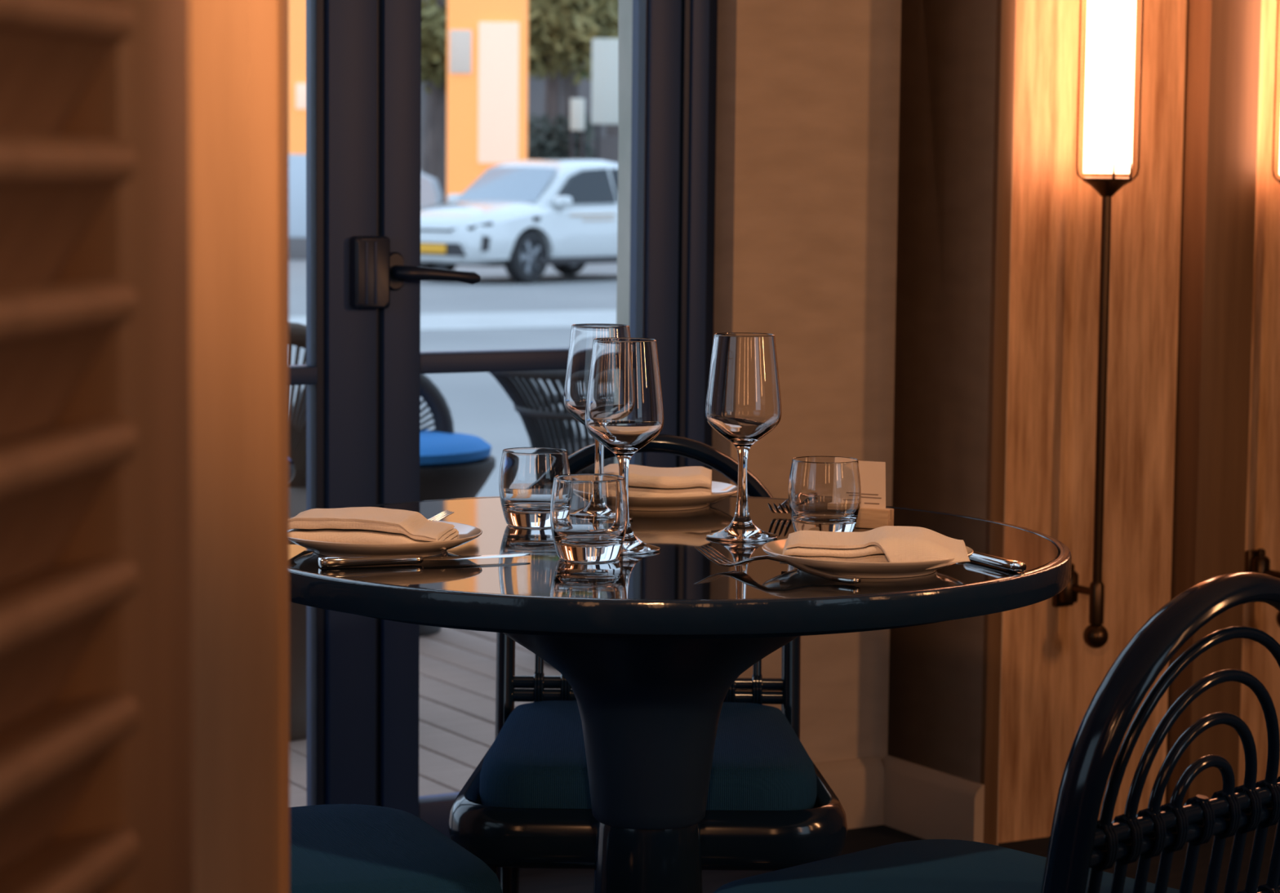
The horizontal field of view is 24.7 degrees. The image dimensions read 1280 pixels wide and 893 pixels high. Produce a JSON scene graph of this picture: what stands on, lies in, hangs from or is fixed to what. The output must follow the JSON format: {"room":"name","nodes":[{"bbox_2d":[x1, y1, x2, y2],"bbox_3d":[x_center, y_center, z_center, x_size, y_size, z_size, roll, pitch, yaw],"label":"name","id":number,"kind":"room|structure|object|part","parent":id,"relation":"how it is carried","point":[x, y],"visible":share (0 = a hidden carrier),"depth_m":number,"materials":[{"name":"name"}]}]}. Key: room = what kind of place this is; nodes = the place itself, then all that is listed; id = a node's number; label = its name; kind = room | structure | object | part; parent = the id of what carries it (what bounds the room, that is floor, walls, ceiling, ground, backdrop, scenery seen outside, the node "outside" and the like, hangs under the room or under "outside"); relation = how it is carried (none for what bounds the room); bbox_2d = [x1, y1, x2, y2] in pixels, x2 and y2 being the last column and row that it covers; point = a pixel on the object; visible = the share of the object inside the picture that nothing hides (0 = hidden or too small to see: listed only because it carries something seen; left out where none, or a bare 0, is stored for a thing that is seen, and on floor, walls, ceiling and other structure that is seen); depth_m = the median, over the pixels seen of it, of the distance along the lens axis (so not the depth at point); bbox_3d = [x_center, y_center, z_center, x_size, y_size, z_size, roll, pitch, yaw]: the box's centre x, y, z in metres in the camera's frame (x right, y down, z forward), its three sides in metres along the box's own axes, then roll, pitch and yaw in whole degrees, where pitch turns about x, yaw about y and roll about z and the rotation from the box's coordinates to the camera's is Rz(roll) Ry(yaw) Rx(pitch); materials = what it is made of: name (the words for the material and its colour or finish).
{"room":"restaurant dining room","nodes":[
{"label":"restaurant dining room","id":0,"kind":"room"},
{"bbox_2d":[711,0,901,763],"bbox_3d":[-2.014,-0.726,3.730,5.600,3.000,0.160,-3,6,-30],"label":"wall","id":1,"kind":"structure","parent":0,"point":[807,114],"depth_m":5.02,"materials":[{"name":"paper"}]},
{"bbox_2d":[288,0,390,806],"bbox_3d":[-0.725,-0.470,4.500,0.712,2.330,0.094,-3,6,-30],"label":"door","id":2,"kind":"structure","parent":1,"relation":"in","point":[348,258],"depth_m":4.66,"materials":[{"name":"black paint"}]},
{"bbox_3d":[-0.739,-0.105,4.542,0.500,0.029,0.051,-3,6,-30],"label":"rail","id":3,"kind":"part","parent":2,"relation":"part of","materials":[{"name":"black metal"}]},
{"bbox_2d":[378,0,681,838],"bbox_3d":[-0.169,-0.493,4.798,0.549,2.330,0.112,-3,6,-30],"label":"door","id":4,"kind":"structure","parent":1,"relation":"in","point":[656,24],"depth_m":4.77,"materials":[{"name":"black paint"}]},
{"bbox_3d":[-0.329,-0.275,4.695,0.141,0.031,0.056,-3,6,-30],"label":"lever handle","id":5,"kind":"part","parent":4,"relation":"part of","materials":[{"name":"black metal"}]},
{"bbox_3d":[-0.195,0.619,4.931,0.418,0.090,0.051,-3,6,-30],"label":"rail","id":6,"kind":"part","parent":4,"relation":"part of","materials":[{"name":"black metal"}]},
{"bbox_3d":[-0.187,-0.144,4.858,0.418,0.033,0.051,-3,6,-30],"label":"rail","id":7,"kind":"part","parent":4,"relation":"part of","materials":[{"name":"black metal"}]},
{"bbox_2d":[675,0,717,470],"bbox_3d":[0.079,-0.549,4.990,0.065,2.450,0.108,-3,6,-30],"label":"trim","id":8,"kind":"structure","parent":1,"relation":"attached to","point":[699,20],"depth_m":4.96,"materials":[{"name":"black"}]},
{"bbox_2d":[813,755,884,829],"bbox_3d":[0.289,0.614,5.095,0.314,0.120,0.020,-3,6,-30],"label":"baseboard","id":9,"kind":"structure","parent":1,"relation":"attached to","point":[858,784],"depth_m":5.14,"materials":[{"name":"beige paint"}]},
{"bbox_2d":[518,822,1277,892],"bbox_3d":[0.703,1.048,1.852,8.300,0.120,6.500,-3,6,-30],"label":"floor","id":10,"kind":"structure","parent":0,"point":[531,880],"depth_m":4.85,"materials":[{"name":"brown wood"}]},
{"bbox_2d":[0,0,193,892],"bbox_3d":[-0.235,-0.081,0.838,0.051,2.300,0.590,1,6,9],"label":"shutter","id":11,"kind":"object","parent":10,"relation":"on","point":[96,674],"visible":1,"depth_m":1.04,"materials":[{"name":"brown wood"}]},
{"bbox_3d":[-0.256,-0.081,0.841,0.008,2.300,0.590,1,6,9],"label":"panel","id":12,"kind":"part","parent":11,"relation":"part of","materials":[{"name":"brown wood"}]},
{"bbox_2d":[189,0,289,892],"bbox_3d":[-0.253,-0.507,1.672,0.100,2.990,0.045,1,5,0],"label":"timber post","id":13,"kind":"object","parent":10,"relation":"on","point":[239,49],"visible":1,"depth_m":1.70,"materials":[{"name":"brown wood"}]},
{"bbox_2d":[289,804,502,892],"bbox_3d":[-0.414,0.470,2.933,0.554,0.808,0.468,-2,6,-22],"label":"dining chair","id":14,"kind":"object","parent":10,"relation":"on","point":[335,848],"visible":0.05,"depth_m":2.89,"materials":[{"name":"blue fabric"}]},
{"bbox_2d":[448,433,847,892],"bbox_3d":[0.009,0.408,3.619,0.468,0.808,0.554,1,5,0],"label":"dining chair","id":15,"kind":"object","parent":10,"relation":"on","point":[526,804],"visible":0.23,"depth_m":3.39,"materials":[{"name":"blue paint"}]},
{"bbox_3d":[-0.185,0.632,3.427,0.033,0.392,0.051,2,6,16],"label":"leg","id":16,"kind":"part","parent":15,"relation":"part of","materials":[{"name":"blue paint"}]},
{"bbox_3d":[-0.176,0.592,3.847,0.033,0.395,0.100,-1,6,-15],"label":"leg","id":17,"kind":"part","parent":15,"relation":"part of","materials":[{"name":"blue paint"}]},
{"bbox_3d":[0.009,0.430,3.590,0.468,0.070,0.492,1,5,0],"label":"seat frame","id":18,"kind":"part","parent":15,"relation":"part of","materials":[{"name":"blue paint"}]},
{"bbox_3d":[0.011,0.317,3.813,0.372,0.034,0.019,1,5,0],"label":"rail","id":19,"kind":"part","parent":15,"relation":"part of","materials":[{"name":"black metal"}]},
{"bbox_2d":[479,700,817,810],"bbox_3d":[0.010,0.380,3.584,0.398,0.082,0.432,1,5,0],"label":"cushion","id":20,"kind":"object","parent":15,"relation":"on","point":[535,760],"depth_m":3.41,"materials":[{"name":"blue fabric"}]},
{"bbox_2d":[288,496,1071,892],"bbox_3d":[0.009,0.475,3.205,0.900,0.750,0.900,1,5,0],"label":"round table","id":21,"kind":"object","parent":10,"relation":"on","point":[650,648],"visible":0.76,"depth_m":3.02,"materials":[{"name":"black glass"}]},
{"bbox_2d":[288,520,482,556],"bbox_3d":[-0.271,0.098,3.059,0.213,0.021,0.213,1,5,0],"label":"plate","id":22,"kind":"object","parent":21,"relation":"on","point":[467,533],"visible":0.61,"depth_m":2.98,"materials":[{"name":"beige ceramic"}]},
{"bbox_2d":[288,506,458,549],"bbox_3d":[-0.279,0.084,3.062,0.172,0.030,0.124,1,5,6],"label":"napkin","id":23,"kind":"object","parent":22,"relation":"on","point":[353,525],"visible":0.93,"depth_m":3.02,"materials":[{"name":"beige fabric"}]},
{"bbox_2d":[317,553,530,568],"bbox_3d":[-0.216,0.113,2.962,0.224,0.010,0.018,-2,6,-21],"label":"knife","id":24,"kind":"object","parent":21,"relation":"on","point":[353,561],"visible":1,"depth_m":2.94,"materials":[{"name":"silver metal"}]},
{"bbox_3d":[-0.270,0.115,2.942,0.108,0.010,0.016,-2,6,-21],"label":"handle","id":25,"kind":"part","parent":24,"relation":"part of","materials":[{"name":"silver metal"}]},
{"bbox_3d":[-0.167,0.113,2.980,0.120,0.002,0.017,-2,6,-21],"label":"blade","id":26,"kind":"part","parent":24,"relation":"part of","materials":[{"name":"silver metal"}]},
{"bbox_2d":[427,510,453,520],"bbox_3d":[-0.304,0.084,3.212,0.205,0.018,0.025,-2,6,-24],"label":"fork","id":27,"kind":"object","parent":21,"relation":"on","point":[443,514],"visible":0.25,"depth_m":3.25,"materials":[{"name":"silver metal"}]},
{"bbox_2d":[498,447,569,527],"bbox_3d":[-0.118,0.046,3.290,0.080,0.084,0.080,1,5,0],"label":"tumbler","id":28,"kind":"object","parent":21,"relation":"on","point":[526,474],"visible":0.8,"depth_m":3.26,"materials":[{"name":"clear glass"}]},
{"bbox_2d":[550,473,627,561],"bbox_3d":[-0.053,0.073,3.011,0.080,0.084,0.080,1,5,0],"label":"tumbler","id":29,"kind":"object","parent":21,"relation":"on","point":[588,512],"visible":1,"depth_m":2.98,"materials":[{"name":"clear glass"}]},
{"bbox_2d":[563,323,633,519],"bbox_3d":[-0.046,-0.028,3.343,0.083,0.222,0.083,6,7,42],"label":"wine glass","id":30,"kind":"object","parent":21,"relation":"on","point":[582,337],"visible":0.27,"depth_m":3.31,"materials":[{"name":"clear glass"}]},
{"bbox_2d":[584,337,663,554],"bbox_3d":[-0.017,-0.002,3.074,0.083,0.222,0.083,6,7,42],"label":"wine glass","id":31,"kind":"object","parent":21,"relation":"on","point":[624,411],"visible":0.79,"depth_m":3.04,"materials":[{"name":"clear glass"}]},
{"bbox_3d":[0.013,0.104,3.169,0.873,0.006,0.873,1,5,0],"label":"glass","id":32,"kind":"part","parent":21,"relation":"part of","materials":[{"name":"black glass"}]},
{"bbox_2d":[628,480,737,511],"bbox_3d":[0.013,0.059,3.505,0.213,0.021,0.213,1,5,0],"label":"plate","id":33,"kind":"object","parent":21,"relation":"on","point":[720,491],"visible":0.38,"depth_m":3.43,"materials":[{"name":"beige ceramic"}]},
{"bbox_2d":[604,463,711,497],"bbox_3d":[0.017,0.042,3.500,0.136,0.034,0.121,1,5,2],"label":"napkin","id":34,"kind":"object","parent":33,"relation":"on","point":[643,481],"visible":0.73,"depth_m":3.45,"materials":[{"name":"beige fabric"}]},
{"bbox_2d":[705,332,781,541],"bbox_3d":[0.112,-0.011,3.188,0.083,0.222,0.083,-4,7,-42],"label":"wine glass","id":35,"kind":"object","parent":21,"relation":"on","point":[743,406],"visible":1,"depth_m":3.15,"materials":[{"name":"clear glass"}]},
{"bbox_2d":[694,545,861,583],"bbox_3d":[0.137,0.117,2.907,0.205,0.018,0.025,6,7,42],"label":"fork","id":36,"kind":"object","parent":21,"relation":"on","point":[723,561],"visible":1,"depth_m":2.90,"materials":[{"name":"silver metal"}]},
{"bbox_2d":[768,497,790,513],"bbox_3d":[0.183,0.065,3.460,0.025,0.018,0.205,2,6,15],"label":"fork","id":37,"kind":"object","parent":21,"relation":"on","point":[784,508],"visible":0.47,"depth_m":3.39,"materials":[{"name":"silver metal"}]},
{"bbox_2d":[788,456,861,532],"bbox_3d":[0.203,0.056,3.220,0.080,0.084,0.080,1,5,0],"label":"tumbler","id":38,"kind":"object","parent":21,"relation":"on","point":[824,492],"visible":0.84,"depth_m":3.19,"materials":[{"name":"clear glass"}]},
{"bbox_2d":[761,538,973,577],"bbox_3d":[0.230,0.113,2.957,0.213,0.021,0.213,1,5,0],"label":"plate","id":39,"kind":"object","parent":21,"relation":"on","point":[857,569],"visible":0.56,"depth_m":2.88,"materials":[{"name":"beige ceramic"}]},
{"bbox_2d":[779,525,969,569],"bbox_3d":[0.236,0.100,2.952,0.188,0.028,0.133,1,5,4],"label":"napkin","id":40,"kind":"object","parent":39,"relation":"on","point":[886,544],"visible":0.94,"depth_m":2.91,"materials":[{"name":"beige fabric"}]},
{"bbox_2d":[855,460,893,528],"bbox_3d":[0.249,0.054,3.300,0.072,0.074,0.022,3,6,24],"label":"card stand","id":41,"kind":"object","parent":21,"relation":"on","point":[873,513],"visible":0.52,"depth_m":3.29,"materials":[{"name":"white paper"}]},
{"bbox_2d":[860,493,881,504],"bbox_3d":[0.251,0.059,3.300,0.044,0.011,0.002,3,6,24],"label":"print","id":42,"kind":"object","parent":41,"relation":"on","point":[866,498],"depth_m":3.30,"materials":[{"name":"brown paper"}]},
{"bbox_2d":[968,551,1026,572],"bbox_3d":[0.339,0.111,3.041,0.018,0.010,0.224,-2,6,-23],"label":"knife","id":43,"kind":"object","parent":21,"relation":"on","point":[1010,565],"visible":0.7,"depth_m":2.96,"materials":[{"name":"silver metal"}]},
{"bbox_2d":[713,572,1279,892],"bbox_3d":[0.339,0.493,2.770,0.468,0.808,0.554,-5,8,-44],"label":"dining chair","id":44,"kind":"object","parent":10,"relation":"on","point":[1081,846],"visible":1,"depth_m":2.55,"materials":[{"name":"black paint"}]},
{"bbox_2d":[713,839,1179,892],"bbox_3d":[0.318,0.459,2.789,0.398,0.082,0.432,-5,8,-44],"label":"cushion","id":45,"kind":"object","parent":44,"relation":"on","point":[929,865],"depth_m":2.84,"materials":[{"name":"blue fabric"}]},
{"bbox_3d":[0.477,0.410,2.621,0.396,0.611,0.161,-5,8,-44],"label":"frame","id":46,"kind":"part","parent":44,"relation":"part of","materials":[{"name":"black paint"}]},
{"bbox_3d":[0.495,0.332,2.596,0.372,0.034,0.019,-5,8,-44],"label":"rail","id":47,"kind":"part","parent":44,"relation":"part of","materials":[{"name":"black paint"}]},
{"bbox_3d":[0.481,0.436,2.619,0.372,0.034,0.019,-5,8,-44],"label":"rail","id":48,"kind":"part","parent":44,"relation":"part of","materials":[{"name":"black paint"}]},
{"bbox_2d":[887,0,1279,845],"bbox_3d":[1.669,-0.872,5.647,2.700,3.000,0.386,-3,6,-30],"label":"wall","id":49,"kind":"structure","parent":0,"point":[1192,466],"depth_m":5.08,"materials":[{"name":"brown wood"}]},
{"bbox_2d":[881,755,984,842],"bbox_3d":[0.501,0.619,5.063,0.020,0.120,0.286,-3,6,-30],"label":"baseboard","id":50,"kind":"structure","parent":49,"relation":"attached to","point":[922,802],"depth_m":5.04,"materials":[{"name":"beige paint"}]},
{"bbox_3d":[0.689,-0.831,5.116,0.412,3.000,0.330,-3,6,-30],"label":"panel","id":51,"kind":"part","parent":49,"relation":"part of","materials":[{"name":"brown wood"}]},
{"bbox_2d":[1052,0,1143,648],"bbox_3d":[0.772,-0.485,4.921,0.106,1.660,0.150,-3,6,-30],"label":"wall lamp","id":52,"kind":"object","parent":49,"relation":"attached to","point":[1110,24],"visible":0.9,"depth_m":4.87,"materials":[{"name":"white glass"}]},
{"bbox_3d":[0.779,-0.061,4.942,0.016,0.732,0.016,-3,6,-30],"label":"rod","id":53,"kind":"part","parent":52,"relation":"part of","materials":[{"name":"brown metal"}]},
{"bbox_3d":[1.151,-0.852,5.381,0.412,3.000,0.330,-3,6,-30],"label":"panel","id":54,"kind":"part","parent":49,"relation":"part of","materials":[{"name":"brown wood"}]},
{"bbox_2d":[1244,0,1279,626],"bbox_3d":[1.148,-0.502,5.137,0.106,1.660,0.150,-3,6,-30],"label":"wall lamp","id":55,"kind":"object","parent":49,"relation":"attached to","point":[1255,560],"visible":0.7,"depth_m":5.24,"materials":[{"name":"white glass"}]},
{"label":"outside","id":56,"kind":"structure","parent":0,"visible":0},
{"bbox_2d":[288,259,617,497],"bbox_3d":[0.079,-6.493,84.912,180.000,0.200,156.000,1,5,0],"label":"street","id":57,"kind":"structure","parent":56,"point":[479,406],"depth_m":26.76,"materials":[{"name":"grey asphalt"}]},
{"bbox_2d":[288,0,306,259],"bbox_3d":[-5.903,-10.918,45.374,1.980,16.000,0.600,1,5,0],"label":"building","id":58,"kind":"structure","parent":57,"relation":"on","point":[297,8],"depth_m":45.74,"materials":[{"name":"orange paint"}]},
{"bbox_2d":[420,170,442,208],"bbox_3d":[-5.072,-4.467,51.815,3.036,1.950,1.800,1,5,0],"label":"van","id":59,"kind":"object","parent":57,"relation":"on","point":[431,194],"visible":0.02,"depth_m":50.98,"materials":[{"name":"white metal"}]},
{"bbox_2d":[421,0,447,203],"bbox_3d":[-4.280,-7.265,62.579,2.251,5.518,2.351,1,5,0],"label":"street tree","id":60,"kind":"object","parent":57,"relation":"on","point":[434,18],"visible":0.43,"depth_m":62.38,"materials":[{"name":"green plant"}]},
{"bbox_3d":[-4.267,-8.578,62.454,2.251,2.202,2.351,1,5,0],"label":"crown","id":61,"kind":"part","parent":60,"relation":"part of","materials":[{"name":"green plant"}]},
{"bbox_2d":[288,310,616,330],"bbox_3d":[-0.890,-1.239,28.640,8.895,0.012,2.663,-3,6,-32],"label":"road marking","id":62,"kind":"object","parent":57,"relation":"on","point":[550,319],"visible":0.29,"depth_m":28.41,"materials":[{"name":"white paint"}]},
{"bbox_2d":[446,0,528,202],"bbox_3d":[-2.396,-11.170,46.542,1.256,16.350,1.020,1,5,0],"label":"building","id":63,"kind":"structure","parent":57,"relation":"on","point":[487,87],"depth_m":46.60,"materials":[{"name":"orange paint"}]},
{"bbox_2d":[449,29,471,74],"bbox_3d":[-2.851,-6.281,46.577,0.356,0.698,0.080,1,5,0],"label":"poster","id":64,"kind":"object","parent":63,"relation":"attached to","point":[460,40],"depth_m":46.54,"materials":[{"name":"beige paper"}]},
{"bbox_3d":[-2.251,-5.631,46.618,0.642,2.238,0.120,1,5,0],"label":"pale panel","id":65,"kind":"part","parent":63,"relation":"part of","materials":[{"name":"beige"}]},
{"bbox_2d":[420,3,606,202],"bbox_3d":[0.087,-14.195,78.507,60.620,16.350,3.000,1,5,0],"label":"building","id":66,"kind":"structure","parent":57,"relation":"on","point":[535,101],"depth_m":77.48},
{"bbox_2d":[420,158,617,284],"bbox_3d":[-1.254,-3.026,38.934,2.100,1.605,4.470,5,7,39],"label":"car","id":67,"kind":"object","parent":57,"relation":"on","point":[524,217],"visible":0.78,"depth_m":37.83,"materials":[{"name":"white paint"}]},
{"bbox_3d":[-2.661,-2.519,37.244,0.520,0.120,0.015,5,7,39],"label":"number plate","id":68,"kind":"part","parent":67,"relation":"part of","materials":[{"name":"orange"}]},
{"bbox_2d":[420,242,466,256],"bbox_3d":[-2.609,-2.520,37.309,1.120,0.160,0.150,5,7,39],"label":"license plate","id":69,"kind":"object","parent":67,"relation":"attached to","point":[427,249],"depth_m":37.11,"materials":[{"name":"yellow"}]},
{"bbox_2d":[447,193,461,202],"bbox_3d":[-2.449,-3.284,38.909,0.240,0.150,0.180,5,7,39],"label":"mirror","id":70,"kind":"object","parent":67,"relation":"attached to","point":[451,197],"depth_m":38.84,"materials":[{"name":"white paint"}]},
{"bbox_2d":[533,216,540,221],"bbox_3d":[-1.319,-2.909,37.413,0.030,0.060,0.120,5,7,39],"label":"vent","id":71,"kind":"object","parent":67,"relation":"attached to","point":[535,218],"depth_m":37.39,"materials":[{"name":"grey"}]},
{"bbox_2d":[553,195,572,207],"bbox_3d":[-1.005,-3.158,37.743,0.240,0.150,0.180,5,7,39],"label":"mirror","id":72,"kind":"object","parent":67,"relation":"attached to","point":[558,201],"depth_m":37.67,"materials":[{"name":"white paint"}]},
{"bbox_3d":[-0.554,-2.451,38.434,0.070,0.090,2.400,5,7,39],"label":"sill","id":73,"kind":"part","parent":67,"relation":"part of","materials":[{"name":"grey metal"}]},
{"bbox_2d":[527,110,595,159],"bbox_3d":[-1.490,-4.915,53.781,1.439,2.593,0.967,1,5,0],"label":"hedge","id":74,"kind":"object","parent":57,"relation":"on","point":[547,147],"visible":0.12,"depth_m":53.49,"materials":[{"name":"green plant"}]},
{"bbox_2d":[528,32,602,128],"bbox_3d":[-1.443,-7.499,59.619,3.512,6.580,3.459,1,5,0],"label":"street tree","id":75,"kind":"object","parent":57,"relation":"on","point":[569,89],"visible":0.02,"depth_m":59.48,"materials":[{"name":"green plant"}]},
{"bbox_3d":[-1.427,-9.031,59.452,3.512,3.498,3.501,1,5,0],"label":"crown","id":76,"kind":"part","parent":75,"relation":"part of","materials":[{"name":"green plant"}]},
{"bbox_2d":[528,0,617,139],"bbox_3d":[-1.557,-6.843,54.620,3.300,6.231,3.348,1,5,0],"label":"street tree","id":77,"kind":"object","parent":57,"relation":"on","point":[561,33],"visible":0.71,"depth_m":53.68,"materials":[{"name":"green plant"}]},
{"bbox_3d":[-1.542,-8.338,54.477,3.300,3.227,3.348,1,5,0],"label":"crown","id":78,"kind":"part","parent":77,"relation":"part of","materials":[{"name":"green plant"}]},
{"bbox_2d":[531,136,617,162],"bbox_3d":[1.821,-4.856,55.990,8.067,2.070,0.400,1,5,0],"label":"wall","id":79,"kind":"structure","parent":57,"relation":"on","point":[608,145],"depth_m":55.71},
{"bbox_2d":[569,97,585,159],"bbox_3d":[-1.051,-4.485,48.856,0.249,2.630,0.120,1,5,0],"label":"notice board","id":80,"kind":"object","parent":57,"relation":"on","point":[576,115],"visible":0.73,"depth_m":48.71,"materials":[{"name":"white"}]},
{"bbox_3d":[-1.138,-4.247,48.879,0.080,2.150,0.076,1,5,0],"label":"post","id":81,"kind":"part","parent":80,"relation":"part of","materials":[{"name":"grey metal"}]},
{"bbox_3d":[-0.969,-4.245,48.879,0.080,2.150,0.076,1,5,0],"label":"post","id":82,"kind":"part","parent":80,"relation":"part of","materials":[{"name":"grey metal"}]},
{"bbox_2d":[577,68,617,137],"bbox_3d":[-0.476,-8.566,65.544,4.459,7.610,4.533,1,5,0],"label":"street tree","id":83,"kind":"object","parent":57,"relation":"on","point":[611,130],"visible":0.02,"depth_m":65.52,"materials":[{"name":"green plant"}]},
{"bbox_2d":[591,38,617,159],"bbox_3d":[-0.494,-5.331,51.879,0.739,3.750,0.300,1,5,0],"label":"sign board","id":84,"kind":"object","parent":57,"relation":"on","point":[604,51],"visible":0.43,"depth_m":51.63,"materials":[{"name":"white"}]},
{"bbox_3d":[-0.760,-4.612,51.948,0.080,2.300,0.076,1,5,0],"label":"post","id":85,"kind":"part","parent":84,"relation":"part of","materials":[{"name":"grey metal"}]},
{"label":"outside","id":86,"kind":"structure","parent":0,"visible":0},
{"bbox_2d":[289,627,572,807],"bbox_3d":[-2.061,0.594,6.527,9.000,0.160,4.400,-3,6,-30],"label":"deck","id":87,"kind":"object","parent":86,"point":[458,667],"depth_m":6.24,"materials":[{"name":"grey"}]},
{"bbox_2d":[288,322,306,741],"bbox_3d":[-0.784,0.164,5.943,0.570,0.833,0.570,-3,6,-30],"label":"armchair","id":88,"kind":"object","parent":87,"relation":"on","point":[297,331],"visible":0.06,"depth_m":5.88,"materials":[{"name":"brown wicker"}]},
{"bbox_2d":[288,373,495,637],"bbox_3d":[-0.643,0.118,7.245,0.570,0.680,0.570,-1,6,-12],"label":"armchair","id":89,"kind":"object","parent":87,"relation":"on","point":[453,465],"visible":0.21,"depth_m":7.10,"materials":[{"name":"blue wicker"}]},
{"bbox_2d":[288,429,491,467],"bbox_3d":[-0.642,-0.005,7.233,0.550,0.067,0.550,-1,6,-12],"label":"cushion","id":90,"kind":"object","parent":89,"relation":"on","point":[438,448],"depth_m":7.09,"materials":[{"name":"blue fabric"}]},
{"bbox_2d":[488,369,614,667],"bbox_3d":[0.023,0.147,6.845,0.800,0.712,0.800,-2,6,-23],"label":"armchair","id":91,"kind":"object","parent":87,"relation":"on","point":[545,426],"visible":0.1,"depth_m":6.63,"materials":[{"name":"black"}]},
{"bbox_3d":[-0.705,-0.802,4.660,8.800,3.600,0.130,-3,6,-30],"label":"wall","id":92,"kind":"structure","parent":0,"visible":0},
{"bbox_2d":[614,0,632,463],"bbox_3d":[0.011,-0.557,5.073,0.094,2.450,0.055,-3,6,-30],"label":"trim","id":93,"kind":"structure","parent":92,"relation":"attached to","point":[624,6],"depth_m":5.06,"materials":[{"name":"grey metal"}]}
]}

